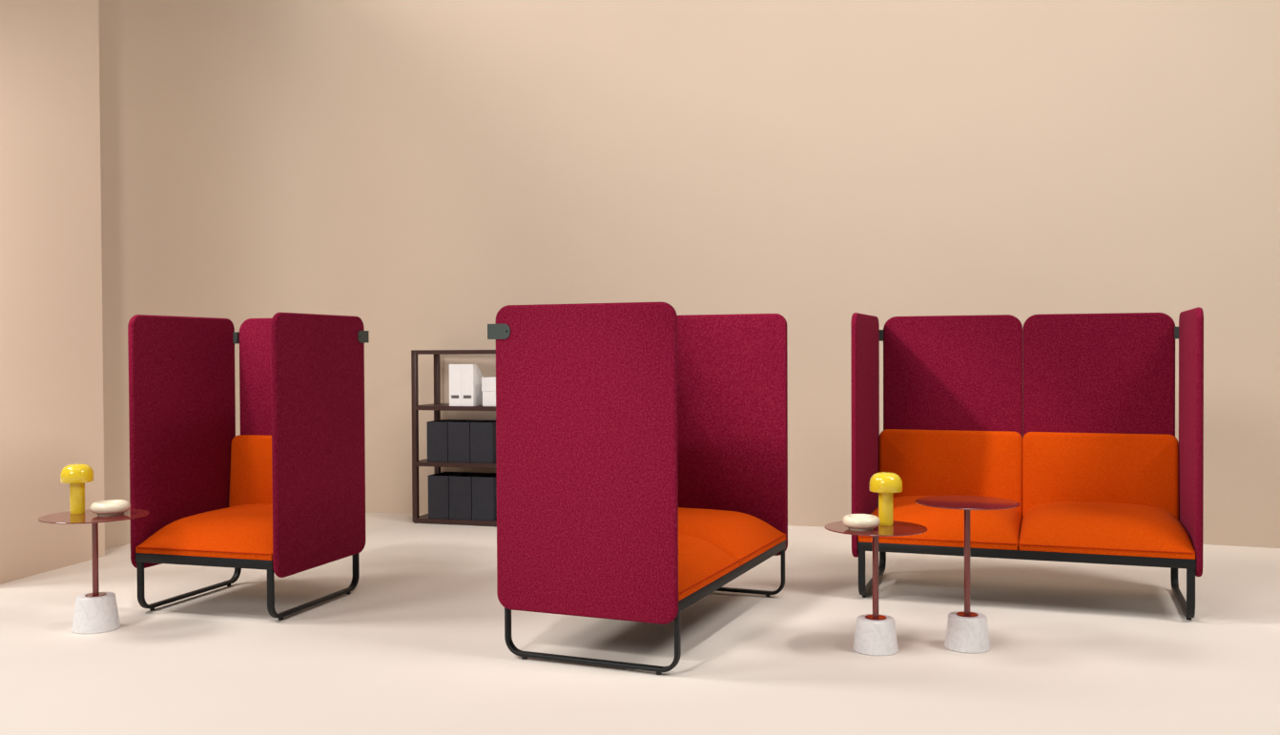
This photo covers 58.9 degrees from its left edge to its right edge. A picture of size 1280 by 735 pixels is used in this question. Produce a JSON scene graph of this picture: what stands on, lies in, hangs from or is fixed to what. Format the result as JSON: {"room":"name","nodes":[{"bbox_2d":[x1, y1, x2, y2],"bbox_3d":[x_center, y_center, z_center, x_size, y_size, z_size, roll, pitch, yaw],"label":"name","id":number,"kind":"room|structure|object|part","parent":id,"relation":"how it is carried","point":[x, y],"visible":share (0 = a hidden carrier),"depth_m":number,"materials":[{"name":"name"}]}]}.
{"room":"office lounge","nodes":[
{"label":"office lounge","id":0,"kind":"room"},
{"bbox_2d":[0,0,104,584],"bbox_3d":[-3.308,-1.091,6.178,0.140,4.400,0.939,0,1,11],"label":"wall","id":1,"kind":"structure","parent":0,"point":[51,342],"depth_m":6.18,"materials":[{"name":"beige paint"}]},
{"bbox_2d":[0,512,1279,734],"bbox_3d":[1.006,1.180,3.518,16.000,0.100,15.000,0,1,0],"label":"floor","id":2,"kind":"structure","parent":0,"point":[419,647],"depth_m":4.43,"materials":[{"name":"beige concrete"}]},
{"bbox_2d":[37,508,149,634],"bbox_3d":[-2.348,0.879,4.892,0.435,0.491,0.435,0,1,0],"label":"side table","id":3,"kind":"object","parent":2,"relation":"on","point":[95,612],"visible":0.91,"depth_m":4.83,"materials":[{"name":"red paint"}]},
{"bbox_2d":[60,463,94,514],"bbox_3d":[-2.459,0.526,4.958,0.132,0.215,0.132,0,1,0],"label":"table lamp","id":4,"kind":"object","parent":3,"relation":"on","point":[76,475],"visible":1,"depth_m":4.93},
{"bbox_3d":[-2.459,0.457,4.957,0.132,0.078,0.132,0,1,0],"label":"lamp shade","id":5,"kind":"part","parent":4,"relation":"part of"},
{"bbox_3d":[-2.458,0.561,4.959,0.060,0.145,0.060,0,1,0],"label":"stem","id":6,"kind":"part","parent":4,"relation":"part of","materials":[{"name":"yellow plastic"}]},
{"bbox_2d":[90,499,130,516],"bbox_3d":[-2.293,0.605,4.915,0.160,0.056,0.160,0,1,0],"label":"bowl","id":7,"kind":"object","parent":3,"relation":"on","point":[111,507],"visible":1,"depth_m":4.86,"materials":[{"name":"beige ceramic"}]},
{"bbox_2d":[127,312,369,620],"bbox_3d":[-1.842,0.431,5.418,0.791,1.366,0.772,0,1,17],"label":"armchair","id":8,"kind":"object","parent":2,"relation":"on","point":[284,496],"visible":1,"depth_m":5.33,"materials":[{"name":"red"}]},
{"bbox_3d":[-2.207,0.334,5.513,0.029,1.170,0.744,0,1,17],"label":"panel","id":9,"kind":"part","parent":8,"relation":"part of","materials":[{"name":"red fabric"}]},
{"bbox_3d":[-2.174,0.988,5.508,0.034,0.230,0.720,0,1,17],"label":"sled leg","id":10,"kind":"part","parent":8,"relation":"part of","materials":[{"name":"black metal"}]},
{"bbox_2d":[135,503,272,560],"bbox_3d":[-1.850,0.757,5.391,0.723,0.155,0.699,0,1,17],"label":"seat cushion","id":11,"kind":"object","parent":8,"relation":"on","point":[185,531],"depth_m":5.15,"materials":[{"name":"orange fabric"}]},
{"bbox_3d":[-1.846,0.686,5.405,0.724,0.382,0.730,0,1,17],"label":"seat frame","id":12,"kind":"part","parent":8,"relation":"part of","materials":[{"name":"black metal"}]},
{"bbox_2d":[228,434,272,507],"bbox_3d":[-1.753,0.584,5.711,0.718,0.480,0.095,0,1,17],"label":"backrest cushion","id":13,"kind":"object","parent":8,"relation":"on","point":[250,456],"depth_m":5.75,"materials":[{"name":"orange fabric"}]},
{"bbox_3d":[-1.734,0.276,5.767,0.692,1.066,0.028,0,1,17],"label":"panel","id":14,"kind":"part","parent":8,"relation":"part of","materials":[{"name":"red fabric"}]},
{"bbox_3d":[-1.516,0.988,5.309,0.034,0.230,0.720,0,1,17],"label":"sled leg","id":15,"kind":"part","parent":8,"relation":"part of","materials":[{"name":"black metal"}]},
{"bbox_3d":[-1.486,0.334,5.294,0.029,1.170,0.744,0,1,17],"label":"panel","id":16,"kind":"part","parent":8,"relation":"part of","materials":[{"name":"red fabric"}]},
{"bbox_2d":[411,350,496,526],"bbox_3d":[-1.003,0.472,7.884,1.100,1.201,0.370,0,1,17],"label":"shelving unit","id":17,"kind":"object","parent":2,"relation":"on","point":[437,406],"visible":0.42,"depth_m":7.86,"materials":[{"name":"brown wood"}]},
{"bbox_3d":[-1.560,0.472,7.878,0.036,1.192,0.036,0,1,17],"label":"post","id":18,"kind":"part","parent":17,"relation":"part of","materials":[{"name":"brown wood"}]},
{"bbox_3d":[-1.464,0.466,8.198,0.036,1.192,0.036,0,1,17],"label":"post","id":19,"kind":"part","parent":17,"relation":"part of","materials":[{"name":"brown metal"}]},
{"bbox_2d":[426,419,463,462],"bbox_3d":[-1.361,0.507,7.953,0.156,0.278,0.270,0,1,17],"label":"storage box","id":20,"kind":"object","parent":17,"relation":"on","point":[437,434],"visible":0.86,"depth_m":7.83,"materials":[{"name":"black cardboard"}]},
{"bbox_2d":[427,472,464,519],"bbox_3d":[-1.355,0.889,7.958,0.156,0.297,0.270,0,1,17],"label":"storage box","id":21,"kind":"object","parent":17,"relation":"on","point":[438,484],"visible":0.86,"depth_m":7.83,"materials":[{"name":"black cardboard"}]},
{"bbox_3d":[-1.006,-0.114,7.875,1.100,0.029,0.370,0,1,17],"label":"rail","id":22,"kind":"part","parent":17,"relation":"part of","materials":[{"name":"brown wood"}]},
{"bbox_2d":[449,364,461,406],"bbox_3d":[-1.232,0.114,7.896,0.091,0.287,0.252,0,1,17],"label":"magazine file","id":23,"kind":"object","parent":17,"relation":"on","point":[455,381],"visible":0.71,"depth_m":7.78,"materials":[{"name":"white cardboard"}]},
{"bbox_2d":[447,419,480,463],"bbox_3d":[-1.204,0.507,7.906,0.164,0.278,0.270,0,1,17],"label":"storage box","id":24,"kind":"object","parent":17,"relation":"on","point":[459,431],"visible":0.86,"depth_m":7.78,"materials":[{"name":"black cardboard"}]},
{"bbox_2d":[449,472,485,520],"bbox_3d":[-1.196,0.889,7.910,0.168,0.297,0.270,0,1,17],"label":"storage box","id":25,"kind":"object","parent":17,"relation":"on","point":[460,485],"visible":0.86,"depth_m":7.78,"materials":[{"name":"black cardboard"}]},
{"bbox_2d":[460,364,483,406],"bbox_3d":[-1.144,0.114,7.870,0.091,0.287,0.252,0,1,17],"label":"magazine file","id":26,"kind":"object","parent":17,"relation":"on","point":[471,376],"visible":0.87,"depth_m":7.76,"materials":[{"name":"white cardboard"}]},
{"bbox_2d":[470,420,495,463],"bbox_3d":[-1.041,0.506,7.857,0.168,0.278,0.270,0,1,17],"label":"storage box","id":27,"kind":"object","parent":17,"relation":"on","point":[483,433],"visible":0.72,"depth_m":7.73,"materials":[{"name":"black cardboard"}]},
{"bbox_2d":[471,473,496,521],"bbox_3d":[-1.033,0.889,7.860,0.164,0.297,0.270,0,1,17],"label":"storage box","id":28,"kind":"object","parent":17,"relation":"on","point":[484,485],"visible":0.72,"depth_m":7.73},
{"bbox_2d":[481,376,495,406],"bbox_3d":[-0.884,0.159,7.803,0.320,0.196,0.270,0,1,17],"label":"lidded box","id":29,"kind":"object","parent":17,"relation":"on","point":[488,384],"visible":0.24,"depth_m":7.71,"materials":[{"name":"white cardboard"}]},
{"bbox_3d":[-0.884,0.108,7.803,0.320,0.094,0.270,0,1,17],"label":"lid","id":30,"kind":"part","parent":29,"relation":"part of","materials":[{"name":"white cardboard"}]},
{"bbox_2d":[487,301,787,675],"bbox_3d":[0.066,0.430,4.919,0.772,1.366,1.515,0,1,23],"label":"sofa","id":31,"kind":"object","parent":2,"relation":"on","point":[642,447],"visible":1,"depth_m":4.29,"materials":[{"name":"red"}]},
{"bbox_3d":[-0.209,0.344,4.232,0.744,1.170,0.029,0,1,23],"label":"panel","id":32,"kind":"part","parent":31,"relation":"part of","materials":[{"name":"red fabric"}]},
{"bbox_3d":[-0.188,0.997,4.270,0.720,0.230,0.034,0,1,23],"label":"sled leg","id":33,"kind":"part","parent":31,"relation":"part of","materials":[{"name":"black metal"}]},
{"bbox_2d":[678,534,739,601],"bbox_3d":[-0.042,0.761,4.577,0.699,0.155,0.723,0,1,23],"label":"seat cushion","id":34,"kind":"object","parent":31,"relation":"on","point":[702,565],"depth_m":4.48,"materials":[{"name":"orange fabric"}]},
{"bbox_3d":[0.084,0.684,4.916,0.730,0.382,1.448,0,1,23],"label":"seat frame","id":35,"kind":"part","parent":31,"relation":"part of","materials":[{"name":"black metal"}]},
{"bbox_2d":[678,507,785,566],"bbox_3d":[0.239,0.749,5.245,0.699,0.155,0.723,0,1,23],"label":"seat cushion","id":36,"kind":"object","parent":31,"relation":"on","point":[749,535],"depth_m":5.12,"materials":[{"name":"orange fabric"}]},
{"bbox_3d":[0.365,0.320,5.592,0.744,1.170,0.029,0,1,23],"label":"panel","id":37,"kind":"part","parent":31,"relation":"part of","materials":[{"name":"red fabric"}]},
{"bbox_3d":[0.360,0.975,5.570,0.720,0.230,0.034,0,1,23],"label":"sled leg","id":38,"kind":"part","parent":31,"relation":"part of","materials":[{"name":"black metal"}]},
{"bbox_2d":[824,520,927,656],"bbox_3d":[0.931,0.872,4.484,0.398,0.488,0.398,0,1,0],"label":"side table","id":39,"kind":"object","parent":2,"relation":"on","point":[876,633],"visible":0.91,"depth_m":4.43,"materials":[{"name":"red paint"}]},
{"bbox_2d":[842,514,879,531],"bbox_3d":[0.865,0.603,4.442,0.145,0.051,0.145,0,1,0],"label":"bowl","id":40,"kind":"object","parent":39,"relation":"on","point":[854,522],"visible":1,"depth_m":4.39,"materials":[{"name":"beige ceramic"}]},
{"bbox_2d":[869,472,902,525],"bbox_3d":[0.986,0.522,4.546,0.128,0.209,0.128,0,1,0],"label":"table lamp","id":41,"kind":"object","parent":39,"relation":"on","point":[884,484],"visible":0.99,"depth_m":4.52,"materials":[{"name":"yellow plastic"}]},
{"bbox_3d":[0.986,0.556,4.547,0.059,0.141,0.059,0,1,0],"label":"stem","id":42,"kind":"part","parent":41,"relation":"part of","materials":[{"name":"yellow plastic"}]},
{"bbox_3d":[0.985,0.455,4.545,0.128,0.076,0.128,0,1,0],"label":"lamp shade","id":43,"kind":"part","parent":41,"relation":"part of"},
{"bbox_2d":[915,495,1020,653],"bbox_3d":[1.302,0.822,4.514,0.401,0.582,0.401,0,1,0],"label":"side table","id":44,"kind":"object","parent":2,"relation":"on","point":[966,630],"visible":1,"depth_m":4.47,"materials":[{"name":"red paint"}]},
{"bbox_2d":[850,307,1203,620],"bbox_3d":[1.838,0.413,5.478,1.515,1.366,0.772,0,1,20],"label":"sofa","id":45,"kind":"object","parent":2,"relation":"on","point":[1069,419],"visible":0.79,"depth_m":5.66,"materials":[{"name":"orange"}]},
{"bbox_3d":[1.139,0.315,5.715,0.029,1.170,0.744,0,1,20],"label":"panel","id":46,"kind":"part","parent":45,"relation":"part of","materials":[{"name":"red fabric"}]},
{"bbox_3d":[1.171,0.969,5.710,0.034,0.230,0.720,0,1,20],"label":"sled leg","id":47,"kind":"part","parent":45,"relation":"part of","materials":[{"name":"black metal"}]},
{"bbox_2d":[858,495,1022,550],"bbox_3d":[1.488,0.738,5.575,0.723,0.155,0.699,0,1,20],"label":"seat cushion","id":48,"kind":"object","parent":45,"relation":"on","point":[1001,529],"depth_m":5.30,"materials":[{"name":"orange fabric"}]},
{"bbox_2d":[878,429,1022,519],"bbox_3d":[1.604,0.565,5.889,0.721,0.480,0.095,0,1,20],"label":"backrest cushion","id":49,"kind":"object","parent":45,"relation":"on","point":[980,463],"depth_m":5.85,"materials":[{"name":"orange fabric"}]},
{"bbox_3d":[1.631,0.257,5.941,0.706,1.066,0.028,0,1,20],"label":"panel","id":50,"kind":"part","parent":45,"relation":"part of","materials":[{"name":"red fabric"}]},
{"bbox_3d":[1.833,0.667,5.465,1.448,0.382,0.730,0,1,20],"label":"seat frame","id":51,"kind":"part","parent":45,"relation":"part of","materials":[{"name":"black metal"}]},
{"bbox_3d":[2.297,0.258,5.699,0.710,1.066,0.028,0,1,20],"label":"panel","id":52,"kind":"part","parent":45,"relation":"part of","materials":[{"name":"red fabric"}]},
{"bbox_2d":[1022,432,1178,520],"bbox_3d":[2.282,0.566,5.642,0.721,0.480,0.095,0,1,20],"label":"backrest cushion","id":53,"kind":"object","parent":45,"relation":"on","point":[1142,468],"depth_m":5.61,"materials":[{"name":"orange fabric"}]},
{"bbox_2d":[1018,501,1195,559],"bbox_3d":[2.169,0.739,5.327,0.723,0.155,0.699,0,1,20],"label":"seat cushion","id":54,"kind":"object","parent":45,"relation":"on","point":[1087,530],"depth_m":5.09,"materials":[{"name":"orange fabric"}]},
{"bbox_3d":[2.498,0.970,5.227,0.034,0.230,0.720,0,1,20],"label":"sled leg","id":55,"kind":"part","parent":45,"relation":"part of","materials":[{"name":"black metal"}]},
{"bbox_3d":[2.527,0.316,5.211,0.029,1.170,0.744,0,1,20],"label":"panel","id":56,"kind":"part","parent":45,"relation":"part of","materials":[{"name":"red fabric"}]},
{"bbox_2d":[98,0,1279,550],"bbox_3d":[1.049,-1.227,7.208,9.185,4.600,2.652,0,1,0],"label":"wall","id":57,"kind":"structure","parent":0,"point":[418,171],"depth_m":7.64,"materials":[{"name":"beige paint"}]}
]}

